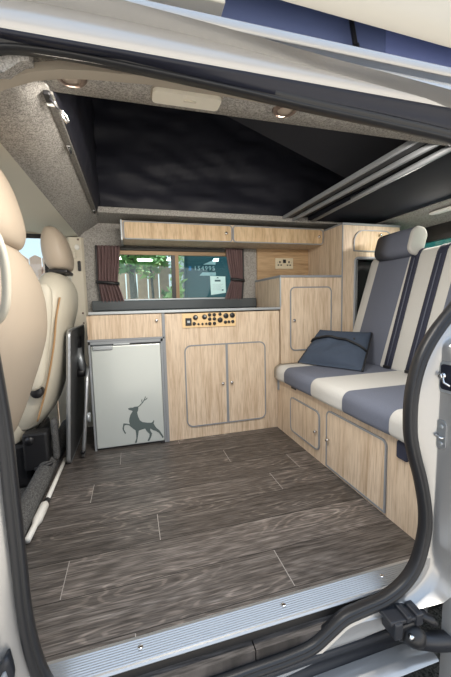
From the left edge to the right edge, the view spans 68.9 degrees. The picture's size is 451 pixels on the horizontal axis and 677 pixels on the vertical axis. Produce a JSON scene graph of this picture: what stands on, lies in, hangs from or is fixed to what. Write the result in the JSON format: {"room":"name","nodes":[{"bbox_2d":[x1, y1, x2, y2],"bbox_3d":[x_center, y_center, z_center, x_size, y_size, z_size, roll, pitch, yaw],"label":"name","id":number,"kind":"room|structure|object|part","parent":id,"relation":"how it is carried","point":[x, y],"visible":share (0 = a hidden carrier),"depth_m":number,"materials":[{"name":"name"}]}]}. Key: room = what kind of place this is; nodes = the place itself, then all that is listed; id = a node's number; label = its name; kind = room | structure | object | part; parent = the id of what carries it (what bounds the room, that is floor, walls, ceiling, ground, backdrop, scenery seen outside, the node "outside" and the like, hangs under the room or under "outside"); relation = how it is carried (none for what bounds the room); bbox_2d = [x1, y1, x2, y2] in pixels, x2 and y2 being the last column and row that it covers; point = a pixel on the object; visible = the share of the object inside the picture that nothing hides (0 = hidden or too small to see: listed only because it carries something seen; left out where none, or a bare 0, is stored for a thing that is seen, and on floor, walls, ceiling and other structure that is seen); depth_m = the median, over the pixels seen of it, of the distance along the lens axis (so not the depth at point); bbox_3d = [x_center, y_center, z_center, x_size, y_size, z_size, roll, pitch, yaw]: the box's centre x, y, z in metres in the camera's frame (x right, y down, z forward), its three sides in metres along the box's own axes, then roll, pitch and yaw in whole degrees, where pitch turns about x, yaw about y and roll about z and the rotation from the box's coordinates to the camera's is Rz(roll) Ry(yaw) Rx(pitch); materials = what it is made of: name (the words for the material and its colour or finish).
{"room":"vehicle interior","nodes":[
{"label":"vehicle interior","id":0,"kind":"room"},
{"bbox_2d":[20,435,51,495],"bbox_3d":[-1.235,0.726,1.261,1.010,0.040,1.620,-3,6,-16],"label":"floor","id":1,"kind":"structure","parent":0,"point":[22,489],"depth_m":1.47,"materials":[{"name":"carpet"}]},
{"bbox_2d":[0,169,46,431],"bbox_3d":[-0.859,0.110,0.867,0.704,1.250,0.508,-3,6,-16],"label":"seat","id":2,"kind":"object","parent":1,"relation":"on","point":[23,310],"visible":0.95,"depth_m":0.87,"materials":[{"name":"beige leather"}]},
{"bbox_3d":[-0.498,-0.129,0.702,0.080,0.239,0.024,-1,6,1],"label":"grab handle","id":3,"kind":"part","parent":2,"relation":"part of","materials":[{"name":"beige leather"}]},
{"bbox_2d":[14,226,77,487],"bbox_3d":[-1.086,0.071,1.554,0.733,1.195,0.541,-3,6,-16],"label":"seat","id":4,"kind":"object","parent":1,"relation":"on","point":[32,436],"visible":0.75,"depth_m":1.47,"materials":[{"name":"beige leather"}]},
{"bbox_2d":[14,425,38,443],"bbox_3d":[-1.181,0.393,1.578,0.520,0.155,0.470,-3,6,-16],"label":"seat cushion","id":5,"kind":"object","parent":4,"relation":"on","point":[22,434],"depth_m":1.46,"materials":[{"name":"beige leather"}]},
{"bbox_3d":[-0.815,0.232,1.423,0.052,0.051,0.037,-3,6,-16],"label":"recline knob","id":6,"kind":"part","parent":4,"relation":"part of","materials":[{"name":"black plastic"}]},
{"bbox_3d":[-0.788,-0.003,1.379,0.135,0.445,0.052,-3,6,-16],"label":"armrest","id":7,"kind":"part","parent":4,"relation":"part of","materials":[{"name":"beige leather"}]},
{"bbox_3d":[-0.904,0.041,1.623,0.334,0.712,0.480,-3,6,-16],"label":"backrest","id":8,"kind":"part","parent":4,"relation":"part of","materials":[{"name":"beige leather"}]},
{"bbox_2d":[53,92,100,212],"bbox_3d":[-0.553,-1.014,1.256,0.034,0.770,1.100,-3,6,-16],"label":"wall","id":9,"kind":"structure","parent":0,"point":[79,110],"depth_m":1.23,"materials":[{"name":"black fabric"}]},
{"bbox_2d":[0,55,98,235],"bbox_3d":[-0.646,-0.598,1.269,0.182,0.136,1.460,-3,6,-16],"label":"trim","id":10,"kind":"structure","parent":9,"relation":"attached to","point":[29,132],"depth_m":0.96,"materials":[{"name":"grey carpet"}]},
{"bbox_2d":[42,90,69,123],"bbox_3d":[-0.401,-0.545,0.783,0.052,0.056,0.048,-3,6,-16],"label":"latch","id":11,"kind":"object","parent":9,"relation":"attached to","point":[47,95],"visible":1,"depth_m":0.78,"materials":[{"name":"silver metal"}]},
{"bbox_3d":[-0.416,-0.567,0.770,0.016,0.010,0.037,-3,6,-16],"label":"plate","id":12,"kind":"part","parent":11,"relation":"part of","materials":[{"name":"black plastic"}]},
{"bbox_2d":[66,144,71,153],"bbox_3d":[-0.486,-0.587,1.024,0.013,0.023,0.032,-3,6,-16],"label":"hook","id":13,"kind":"object","parent":9,"relation":"attached to","point":[69,148],"visible":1,"depth_m":1.01,"materials":[{"name":"silver metal"}]},
{"bbox_2d":[49,91,96,212],"bbox_3d":[-0.556,-0.626,1.261,0.021,0.010,1.030,-3,6,-16],"label":"trim","id":14,"kind":"structure","parent":9,"relation":"attached to","point":[57,117],"depth_m":1.05,"materials":[{"name":"metal"}]},
{"bbox_2d":[79,223,256,346],"bbox_3d":[0.147,-0.112,2.327,2.110,1.300,0.040,-3,6,-16],"label":"wall","id":15,"kind":"structure","parent":0,"point":[100,234],"depth_m":2.01,"materials":[{"name":"grey carpet"}]},
{"bbox_2d":[21,419,65,535],"bbox_3d":[-0.766,0.636,1.345,0.082,0.160,1.421,-3,6,-16],"label":"trim","id":16,"kind":"structure","parent":15,"relation":"attached to","point":[32,497],"depth_m":1.29,"materials":[{"name":"carpet"}]},
{"bbox_2d":[26,232,65,434],"bbox_3d":[-1.378,0.000,1.985,1.000,1.340,0.040,-3,6,-16],"label":"door","id":17,"kind":"structure","parent":15,"relation":"in","point":[56,412],"depth_m":2.10,"materials":[{"name":"beige plastic"}]},
{"bbox_2d":[26,233,48,272],"bbox_3d":[-1.474,-0.414,1.904,0.815,0.395,0.024,-3,6,-16],"label":"window","id":18,"kind":"structure","parent":17,"relation":"attached to","point":[36,236],"depth_m":1.97,"materials":[{"name":"black glass"}]},
{"bbox_2d":[66,237,92,426],"bbox_3d":[-0.903,0.015,2.039,0.122,1.238,0.120,-3,6,-16],"label":"trim","id":19,"kind":"structure","parent":15,"relation":"attached to","point":[76,244],"depth_m":1.98,"materials":[{"name":"beige plastic"}]},
{"bbox_2d":[120,250,225,299],"bbox_3d":[-0.334,-0.415,2.151,0.910,0.333,0.047,-3,6,-16],"label":"window","id":20,"kind":"structure","parent":15,"relation":"in","point":[174,255],"depth_m":2.13,"materials":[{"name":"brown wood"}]},
{"bbox_2d":[95,245,123,301],"bbox_3d":[-0.705,-0.391,1.996,0.163,0.340,0.049,-3,6,-16],"label":"curtain","id":21,"kind":"object","parent":20,"relation":"hanging from","point":[107,257],"visible":1,"depth_m":1.99,"materials":[{"name":"brown fabric"}]},
{"bbox_2d":[120,246,224,251],"bbox_3d":[-0.326,-0.572,2.112,0.670,0.022,0.023,-3,6,-16],"label":"blind cassette","id":22,"kind":"object","parent":20,"relation":"attached to","point":[129,248],"visible":1,"depth_m":2.09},
{"bbox_3d":[-0.336,-0.552,2.132,0.880,0.028,0.027,-3,6,-16],"label":"rail","id":23,"kind":"part","parent":20,"relation":"part of","materials":[{"name":"brown wood"}]},
{"bbox_3d":[-0.328,-0.258,2.158,0.880,0.011,0.027,-3,6,-16],"label":"rail","id":24,"kind":"part","parent":20,"relation":"part of","materials":[{"name":"silver metal"}]},
{"bbox_2d":[210,276,225,294],"bbox_3d":[-0.050,-0.360,2.234,0.109,0.127,0.002,-3,6,-16],"label":"paper notice","id":25,"kind":"object","parent":20,"relation":"attached to","point":[218,284],"visible":1,"depth_m":2.23,"materials":[{"name":"white paper"}]},
{"bbox_2d":[225,248,244,299],"bbox_3d":[0.061,-0.431,2.211,0.144,0.340,0.049,-3,6,-16],"label":"curtain","id":26,"kind":"object","parent":20,"relation":"hanging from","point":[235,257],"visible":0.99,"depth_m":2.21,"materials":[{"name":"brown fabric"}]},
{"bbox_2d":[120,219,323,249],"bbox_3d":[0.006,-0.645,2.090,1.281,0.112,0.234,-3,6,-16],"label":"locker","id":27,"kind":"object","parent":15,"relation":"attached to","point":[133,233],"visible":1,"depth_m":2.00,"materials":[{"name":"brown wood"}]},
{"bbox_3d":[-0.607,-0.613,1.925,0.010,0.112,0.220,-3,6,-16],"label":"trim","id":28,"kind":"part","parent":27,"relation":"part of","materials":[{"name":"silver metal"}]},
{"bbox_2d":[0,53,448,237],"bbox_3d":[-0.196,-0.637,1.433,2.840,0.134,1.566,-3,6,-16],"label":"ceiling","id":29,"kind":"structure","parent":0,"point":[119,91],"depth_m":1.11,"materials":[{"name":"grey carpet"}]},
{"bbox_2d":[57,79,86,88],"bbox_3d":[-0.338,-0.570,0.718,0.068,0.010,0.068,-3,6,-16],"label":"recessed light","id":30,"kind":"object","parent":29,"relation":"in","point":[71,83],"visible":0.49,"depth_m":0.73,"materials":[{"name":"silver"}]},
{"bbox_2d":[150,86,222,110],"bbox_3d":[-0.093,-0.580,0.795,0.171,0.020,0.063,-3,6,-16],"label":"recessed light","id":31,"kind":"object","parent":29,"relation":"in","point":[160,95],"visible":0.92,"depth_m":0.79,"materials":[{"name":"beige plastic"}]},
{"bbox_3d":[-0.093,-0.585,0.794,0.171,0.010,0.063,-3,6,-16],"label":"frame","id":32,"kind":"part","parent":31,"relation":"part of","materials":[{"name":"beige plastic"}]},
{"bbox_2d":[184,100,195,103],"bbox_3d":[-0.086,-0.573,0.793,0.030,0.006,0.005,-3,6,-16],"label":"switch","id":33,"kind":"object","parent":31,"relation":"attached to","point":[185,101],"depth_m":0.79,"materials":[{"name":"beige plastic"}]},
{"bbox_2d":[272,106,296,117],"bbox_3d":[0.155,-0.596,0.856,0.068,0.010,0.068,-3,6,-16],"label":"recessed light","id":34,"kind":"object","parent":29,"relation":"in","point":[280,112],"visible":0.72,"depth_m":0.86,"materials":[{"name":"silver"}]},
{"bbox_2d":[227,116,445,187],"bbox_3d":[0.221,-0.982,1.263,1.466,0.532,0.655,-3,6,-16],"label":"board","id":35,"kind":"object","parent":29,"relation":"attached to","point":[344,154],"visible":0.11,"depth_m":1.52,"materials":[{"name":"black fabric"}]},
{"bbox_2d":[283,141,438,220],"bbox_3d":[0.535,-0.706,1.566,0.082,0.038,1.025,-3,6,-16],"label":"bed rail","id":36,"kind":"object","parent":29,"relation":"attached to","point":[407,147],"visible":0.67,"depth_m":1.37,"materials":[{"name":"grey metal"}]},
{"bbox_2d":[296,143,450,223],"bbox_3d":[0.865,-0.718,1.647,0.595,0.038,1.002,-3,6,-16],"label":"panel","id":37,"kind":"object","parent":29,"relation":"attached to","point":[426,182],"visible":0.7,"depth_m":1.60,"materials":[{"name":"black"}]},
{"bbox_2d":[92,97,364,217],"bbox_3d":[0.196,-1.117,2.018,1.940,0.758,0.069,-3,6,-16],"label":"canvas","id":38,"kind":"structure","parent":0,"point":[148,156],"depth_m":1.92,"materials":[{"name":"black fabric"}]},
{"bbox_2d":[25,426,442,676],"bbox_3d":[0.325,0.609,1.618,2.185,0.075,1.570,-3,6,-16],"label":"floor","id":39,"kind":"structure","parent":0,"point":[130,541],"depth_m":1.03,"materials":[{"name":"brown wood"}]},
{"bbox_2d":[25,457,65,543],"bbox_3d":[-0.703,0.613,1.321,0.033,0.032,0.585,-3,6,-16],"label":"pole","id":40,"kind":"object","parent":39,"relation":"on","point":[41,511],"visible":0.95,"depth_m":1.18,"materials":[{"name":"white plastic"}]},
{"bbox_3d":[-0.651,0.630,1.139,0.033,0.032,0.206,-3,6,-16],"label":"handle","id":41,"kind":"part","parent":40,"relation":"part of","materials":[{"name":"white plastic"}]},
{"bbox_2d":[66,325,90,462],"bbox_3d":[-0.771,0.258,1.761,0.113,0.645,0.470,-3,6,-16],"label":"folding table","id":42,"kind":"object","parent":39,"relation":"on","point":[77,414],"visible":1,"depth_m":1.63,"materials":[{"name":"grey"}]},
{"bbox_3d":[-0.705,0.362,1.658,0.052,0.432,0.115,-3,6,-16],"label":"leg","id":43,"kind":"part","parent":42,"relation":"part of","materials":[{"name":"silver metal"}]},
{"bbox_3d":[-0.681,0.392,1.638,0.014,0.047,0.048,-3,6,-16],"label":"leg knob","id":44,"kind":"part","parent":42,"relation":"part of","materials":[{"name":"silver metal"}]},
{"bbox_2d":[88,339,166,450],"bbox_3d":[-0.558,0.276,1.908,0.368,0.570,0.409,-3,6,-16],"label":"fridge","id":45,"kind":"object","parent":39,"relation":"on","point":[127,376],"visible":0.99,"depth_m":1.72,"materials":[{"name":"grey metal"}]},
{"bbox_3d":[-0.621,0.049,1.660,0.095,0.022,0.011,-3,6,-16],"label":"handle","id":46,"kind":"part","parent":45,"relation":"part of","materials":[{"name":"silver metal"}]},
{"bbox_2d":[86,310,279,441],"bbox_3d":[-0.236,0.190,1.996,1.052,0.706,0.421,-3,6,-16],"label":"base cabinet","id":47,"kind":"object","parent":39,"relation":"on","point":[219,378],"visible":1,"depth_m":1.84,"materials":[{"name":"brown wood"}]},
{"bbox_2d":[88,298,280,314],"bbox_3d":[-0.248,-0.199,1.962,1.062,0.076,0.422,-3,6,-16],"label":"countertop","id":48,"kind":"structure","parent":47,"relation":"on","point":[175,305],"depth_m":2.06,"materials":[{"name":"grey laminate"}]},
{"bbox_2d":[185,318,191,325],"bbox_3d":[-0.199,-0.089,1.771,0.033,0.041,0.007,-3,6,-16],"label":"rocker switch","id":49,"kind":"object","parent":47,"relation":"attached to","point":[188,321],"depth_m":1.77,"materials":[{"name":"black plastic"}]},
{"bbox_3d":[-0.105,0.261,1.839,0.234,0.456,0.004,-3,6,-16],"label":"door","id":50,"kind":"part","parent":47,"relation":"part of","materials":[{"name":"brown wood"}]},
{"bbox_3d":[-0.088,-0.103,1.807,0.300,0.077,0.006,-3,6,-16],"label":"control panel","id":51,"kind":"part","parent":47,"relation":"part of","materials":[{"name":"gold metal"}]},
{"bbox_3d":[0.123,0.249,1.903,0.230,0.456,0.004,-3,6,-16],"label":"door","id":52,"kind":"part","parent":47,"relation":"part of","materials":[{"name":"brown wood"}]},
{"bbox_2d":[255,249,341,363],"bbox_3d":[0.466,-0.052,2.177,0.412,1.118,0.429,-3,6,-16],"label":"base cabinet","id":53,"kind":"object","parent":39,"relation":"on","point":[309,304],"visible":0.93,"depth_m":1.98,"materials":[{"name":"brown wood"}]},
{"bbox_3d":[0.319,-0.271,1.911,0.008,0.170,0.009,-3,6,-16],"label":"corner trim","id":54,"kind":"part","parent":53,"relation":"part of","materials":[{"name":"silver metal"}]},
{"bbox_3d":[0.407,-0.522,2.331,0.394,0.213,0.015,-3,6,-16],"label":"panel","id":55,"kind":"part","parent":53,"relation":"part of","materials":[{"name":"brown wood"}]},
{"bbox_2d":[275,258,292,268],"bbox_3d":[0.414,-0.528,2.317,0.136,0.075,0.012,-3,6,-16],"label":"power socket","id":56,"kind":"object","parent":53,"relation":"attached to","point":[280,263],"visible":1,"depth_m":2.31,"materials":[{"name":"beige plastic"}]},
{"bbox_3d":[0.515,-0.121,1.979,0.274,0.374,0.004,-3,6,-16],"label":"door","id":57,"kind":"part","parent":53,"relation":"part of","materials":[{"name":"brown wood"}]},
{"bbox_2d":[308,222,400,331],"bbox_3d":[0.870,-0.123,2.284,0.427,1.217,0.426,-3,6,-16],"label":"cabinet","id":58,"kind":"object","parent":39,"relation":"on","point":[347,250],"visible":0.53,"depth_m":2.05,"materials":[{"name":"brown wood"}]},
{"bbox_3d":[0.716,-0.287,2.023,0.007,0.805,0.010,-3,6,-16],"label":"corner trim","id":59,"kind":"part","parent":58,"relation":"part of","materials":[{"name":"grey"}]},
{"bbox_2d":[274,226,450,539],"bbox_3d":[0.793,0.005,1.517,0.795,1.124,1.054,-3,6,-16],"label":"seat","id":60,"kind":"object","parent":39,"relation":"on","point":[350,421],"visible":0.78,"depth_m":1.52,"materials":[{"name":"brown wood"}]},
{"bbox_3d":[0.396,0.420,1.659,0.004,0.186,0.285,-3,6,-16],"label":"door","id":61,"kind":"part","parent":60,"relation":"part of","materials":[{"name":"brown wood"}]},
{"bbox_2d":[298,330,372,371],"bbox_3d":[0.598,0.052,1.837,0.374,0.188,0.290,2,7,31],"label":"cushion","id":62,"kind":"object","parent":60,"relation":"on","point":[338,349],"visible":1,"depth_m":1.78,"materials":[{"name":"fabric"}]},
{"bbox_2d":[274,362,407,442],"bbox_3d":[0.707,0.225,1.502,0.598,0.090,1.032,-3,6,-16],"label":"seat cushion","id":63,"kind":"object","parent":60,"relation":"on","point":[373,397],"depth_m":1.38,"materials":[{"name":"fabric"}]},
{"bbox_3d":[1.028,-0.123,1.570,0.303,0.656,1.030,-3,6,-16],"label":"backrest","id":64,"kind":"part","parent":60,"relation":"part of","materials":[{"name":"fabric"}]},
{"bbox_2d":[383,248,425,368],"bbox_3d":[0.948,-0.156,1.721,0.271,0.625,0.057,-3,6,-19],"label":"belt","id":65,"kind":"object","parent":60,"relation":"on","point":[414,260],"visible":0.87,"depth_m":1.71,"materials":[{"name":"grey fabric"}]},
{"bbox_2d":[404,243,450,373],"bbox_3d":[0.990,-0.142,1.577,0.268,0.625,0.058,-3,6,-16],"label":"belt","id":66,"kind":"object","parent":60,"relation":"on","point":[439,261],"visible":0.73,"depth_m":1.57,"materials":[{"name":"grey fabric"}]},
{"bbox_2d":[221,0,385,52],"bbox_3d":[-0.079,-0.823,0.834,1.160,0.245,0.007,-3,6,-16],"label":"wall","id":67,"kind":"structure","parent":0,"point":[277,14],"depth_m":0.91,"materials":[{"name":"blue fabric"}]},
{"bbox_2d":[282,0,450,47],"bbox_3d":[0.368,-1.106,0.874,2.270,0.591,0.098,-3,6,-16],"label":"roof","id":68,"kind":"structure","parent":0,"point":[426,20],"depth_m":0.89,"materials":[{"name":"beige"}]},
{"bbox_2d":[149,0,224,15],"bbox_3d":[-0.365,-0.782,0.703,0.735,0.037,0.087,-3,6,-16],"label":"trim","id":69,"kind":"structure","parent":68,"relation":"attached to","point":[214,7],"depth_m":0.77,"materials":[{"name":"beige plastic"}]},
{"bbox_2d":[125,0,450,76],"bbox_3d":[0.057,-0.693,0.816,2.500,0.041,0.196,-3,6,-16],"label":"trim","id":70,"kind":"structure","parent":68,"relation":"attached to","point":[245,27],"depth_m":0.75,"materials":[{"name":"silver metal"}]},
{"bbox_2d":[348,19,359,46],"bbox_3d":[0.371,-0.826,0.932,0.064,0.204,0.020,-3,6,-16],"label":"gas strut","id":71,"kind":"object","parent":68,"relation":"attached to","point":[355,42],"visible":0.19,"depth_m":0.92,"materials":[{"name":"black metal"}]},
{"bbox_2d":[385,30,450,66],"bbox_3d":[0.955,-0.878,1.123,0.990,0.245,0.007,-3,6,-16],"label":"wall","id":72,"kind":"structure","parent":0,"point":[397,44],"depth_m":1.01,"materials":[{"name":"blue fabric"}]},
{"bbox_2d":[439,597,450,676],"bbox_3d":[0.938,0.250,0.893,0.861,1.560,0.153,-3,6,-16],"label":"wall","id":73,"kind":"structure","parent":0,"point":[445,658],"depth_m":0.81,"materials":[{"name":"silver metal"}]},
{"bbox_2d":[0,649,14,676],"bbox_3d":[-0.384,0.588,0.568,0.037,0.086,0.023,-3,6,-16],"label":"latch","id":74,"kind":"object","parent":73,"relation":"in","point":[7,666],"depth_m":0.56,"materials":[{"name":"black plastic"}]},
{"bbox_2d":[0,60,269,104],"bbox_3d":[0.100,-0.523,0.778,1.257,0.109,0.024,-3,6,-16],"label":"trim","id":75,"kind":"structure","parent":73,"relation":"attached to","point":[58,69],"depth_m":0.66,"materials":[{"name":"beige"}]},
{"bbox_2d":[0,0,450,106],"bbox_3d":[0.093,-0.579,0.709,2.500,0.075,0.086,-3,6,-16],"label":"trim","id":76,"kind":"structure","parent":73,"relation":"attached to","point":[19,15],"depth_m":0.61,"materials":[{"name":"silver metal"}]},
{"bbox_2d":[0,27,450,128],"bbox_3d":[0.244,-0.537,0.737,1.800,0.090,0.038,-3,6,-16],"label":"trim","id":77,"kind":"structure","parent":73,"relation":"attached to","point":[436,115],"depth_m":0.68,"materials":[{"name":"black rubber"}]},
{"bbox_2d":[0,38,450,676],"bbox_3d":[0.132,0.091,0.734,1.192,1.296,0.129,-3,6,-16],"label":"door seal","id":78,"kind":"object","parent":73,"relation":"attached to","point":[36,663],"depth_m":0.73,"materials":[{"name":"black rubber"}]},
{"bbox_2d":[0,0,450,676],"bbox_3d":[0.140,0.077,0.706,1.286,1.356,0.165,-3,6,-16],"label":"trim","id":79,"kind":"structure","parent":73,"relation":"attached to","point":[434,404],"depth_m":0.73,"materials":[{"name":"silver metal"}]},
{"bbox_2d":[47,559,408,676],"bbox_3d":[0.138,0.658,0.803,1.070,0.013,0.066,-3,6,-16],"label":"trim","id":80,"kind":"structure","parent":73,"relation":"attached to","point":[126,655],"depth_m":0.76,"materials":[{"name":"silver metal"}]},
{"bbox_2d":[264,629,401,676],"bbox_3d":[-0.067,0.780,0.684,1.140,0.067,0.035,-3,6,-16],"label":"trim","id":81,"kind":"structure","parent":73,"relation":"attached to","point":[382,640],"depth_m":0.79,"materials":[{"name":"grey rubber"}]},
{"bbox_2d":[277,558,429,676],"bbox_3d":[0.095,0.688,0.728,0.885,0.223,0.006,-3,6,-16],"label":"trim","id":82,"kind":"structure","parent":73,"relation":"attached to","point":[362,630],"depth_m":0.80,"materials":[{"name":"silver metal"}]},
{"bbox_2d":[257,36,450,83],"bbox_3d":[0.088,-0.636,0.716,2.500,0.063,0.071,-3,6,-16],"label":"trim","id":83,"kind":"structure","parent":73,"relation":"attached to","point":[355,60],"depth_m":0.79,"materials":[{"name":"grey metal"}]},
{"bbox_2d":[313,643,438,676],"bbox_3d":[-0.049,0.812,0.663,1.160,0.027,0.054,-3,6,-16],"label":"trim","id":84,"kind":"structure","parent":73,"relation":"attached to","point":[400,660],"depth_m":0.78,"materials":[{"name":"silver metal"}]},
{"bbox_2d":[379,600,450,652],"bbox_3d":[0.536,0.707,0.817,0.325,0.121,0.071,-3,6,-13],"label":"bracket","id":85,"kind":"object","parent":73,"relation":"attached to","point":[402,621],"visible":1,"depth_m":0.78,"materials":[{"name":"black plastic"}]},
{"bbox_3d":[0.431,0.675,0.797,0.112,0.049,0.052,-3,6,-16],"label":"plate","id":86,"kind":"part","parent":85,"relation":"part of","materials":[{"name":"grey rubber"}]},
{"bbox_3d":[0.485,0.673,0.788,0.048,0.035,0.020,0,6,13],"label":"roller lever","id":87,"kind":"part","parent":85,"relation":"part of","materials":[{"name":"black plastic"}]},
{"bbox_3d":[0.574,0.731,0.810,0.258,0.072,0.034,-3,6,-11],"label":"arm","id":88,"kind":"part","parent":85,"relation":"part of","materials":[{"name":"grey rubber"}]},
{"bbox_2d":[434,419,446,448],"bbox_3d":[0.513,0.231,0.786,0.015,0.070,0.023,-3,6,-16],"label":"latch","id":89,"kind":"object","parent":73,"relation":"in","point":[441,434],"depth_m":0.79,"materials":[{"name":"silver metal"}]},
{"bbox_2d":[437,361,450,393],"bbox_3d":[0.514,0.093,0.743,0.021,0.073,0.078,-3,6,-16],"label":"latch","id":90,"kind":"object","parent":73,"relation":"in","point":[444,375],"depth_m":0.76,"materials":[{"name":"silver metal"}]},
{"bbox_3d":[1.378,-0.055,1.844,0.030,1.230,1.650,-3,6,-16],"label":"wall","id":91,"kind":"structure","parent":0,"visible":0},
{"bbox_2d":[376,198,450,230],"bbox_3d":[1.242,-0.718,1.814,0.240,0.100,1.490,-3,6,-16],"label":"trim","id":92,"kind":"structure","parent":91,"relation":"attached to","point":[420,217],"depth_m":1.97,"materials":[{"name":"grey carpet"}]},
{"bbox_2d":[425,221,450,243],"bbox_3d":[1.355,-0.435,1.816,0.030,0.472,1.320,-3,6,-16],"label":"window","id":93,"kind":"structure","parent":91,"relation":"in","point":[442,231],"depth_m":1.98,"materials":[{"name":"black glass"}]},
{"bbox_2d":[429,206,450,214],"bbox_3d":[1.190,-0.694,1.783,0.044,0.018,0.195,-3,6,-16],"label":"lamp","id":94,"kind":"object","parent":91,"relation":"attached to","point":[446,209],"visible":1,"depth_m":1.79,"materials":[{"name":"white plastic"}]},
{"label":"outside","id":95,"kind":"structure","parent":0,"visible":0},
{"bbox_2d":[401,606,441,676],"bbox_3d":[-3.508,-0.244,15.444,60.000,0.060,32.000,-3,6,-16],"label":"ground","id":96,"kind":"structure","parent":95,"point":[432,670],"depth_m":1.12,"materials":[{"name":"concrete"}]},
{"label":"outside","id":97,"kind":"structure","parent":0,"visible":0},
{"bbox_3d":[-0.253,0.829,4.059,60.000,0.010,2.980,-3,6,-16],"label":"paving","id":98,"kind":"object","parent":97,"visible":0},
{"bbox_2d":[23,255,170,417],"bbox_3d":[-1.567,-0.021,3.726,1.980,1.830,0.060,-3,6,-16],"label":"fence","id":99,"kind":"object","parent":98,"relation":"on","point":[36,263],"visible":0.05,"depth_m":3.81,"materials":[{"name":"white wood"}]},
{"bbox_2d":[119,255,165,298],"bbox_3d":[-0.893,-0.173,3.193,0.764,2.213,0.532,-3,6,-16],"label":"tree","id":100,"kind":"object","parent":98,"relation":"on","point":[132,261],"visible":0.16,"depth_m":3.12,"materials":[{"name":"green plant"}]},
{"bbox_2d":[136,256,169,298],"bbox_3d":[-0.823,-0.234,3.704,0.476,2.225,0.316,-3,6,-16],"label":"tree","id":101,"kind":"object","parent":98,"relation":"on","point":[151,277],"visible":0.14,"depth_m":3.65,"materials":[{"name":"green plant"}]},
{"bbox_2d":[161,288,169,297],"bbox_3d":[-0.615,0.183,3.492,0.249,1.430,0.246,-1,6,7],"label":"shrub","id":102,"kind":"object","parent":98,"relation":"on","point":[163,293],"visible":0.05,"depth_m":3.41,"materials":[{"name":"green plant"}]},
{"bbox_2d":[165,256,186,297],"bbox_3d":[-0.461,0.052,3.204,0.234,1.742,0.210,-3,6,-16],"label":"shrub","id":103,"kind":"object","parent":98,"relation":"on","point":[169,295],"visible":0.21,"depth_m":3.13,"materials":[{"name":"green plant"}]},
{"bbox_2d":[168,238,450,297],"bbox_3d":[1.779,-0.403,4.756,4.990,2.220,1.650,-3,6,-16],"label":"van","id":104,"kind":"object","parent":98,"relation":"on","point":[197,270],"visible":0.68,"depth_m":3.32,"materials":[{"name":"teal paint"}]}
]}

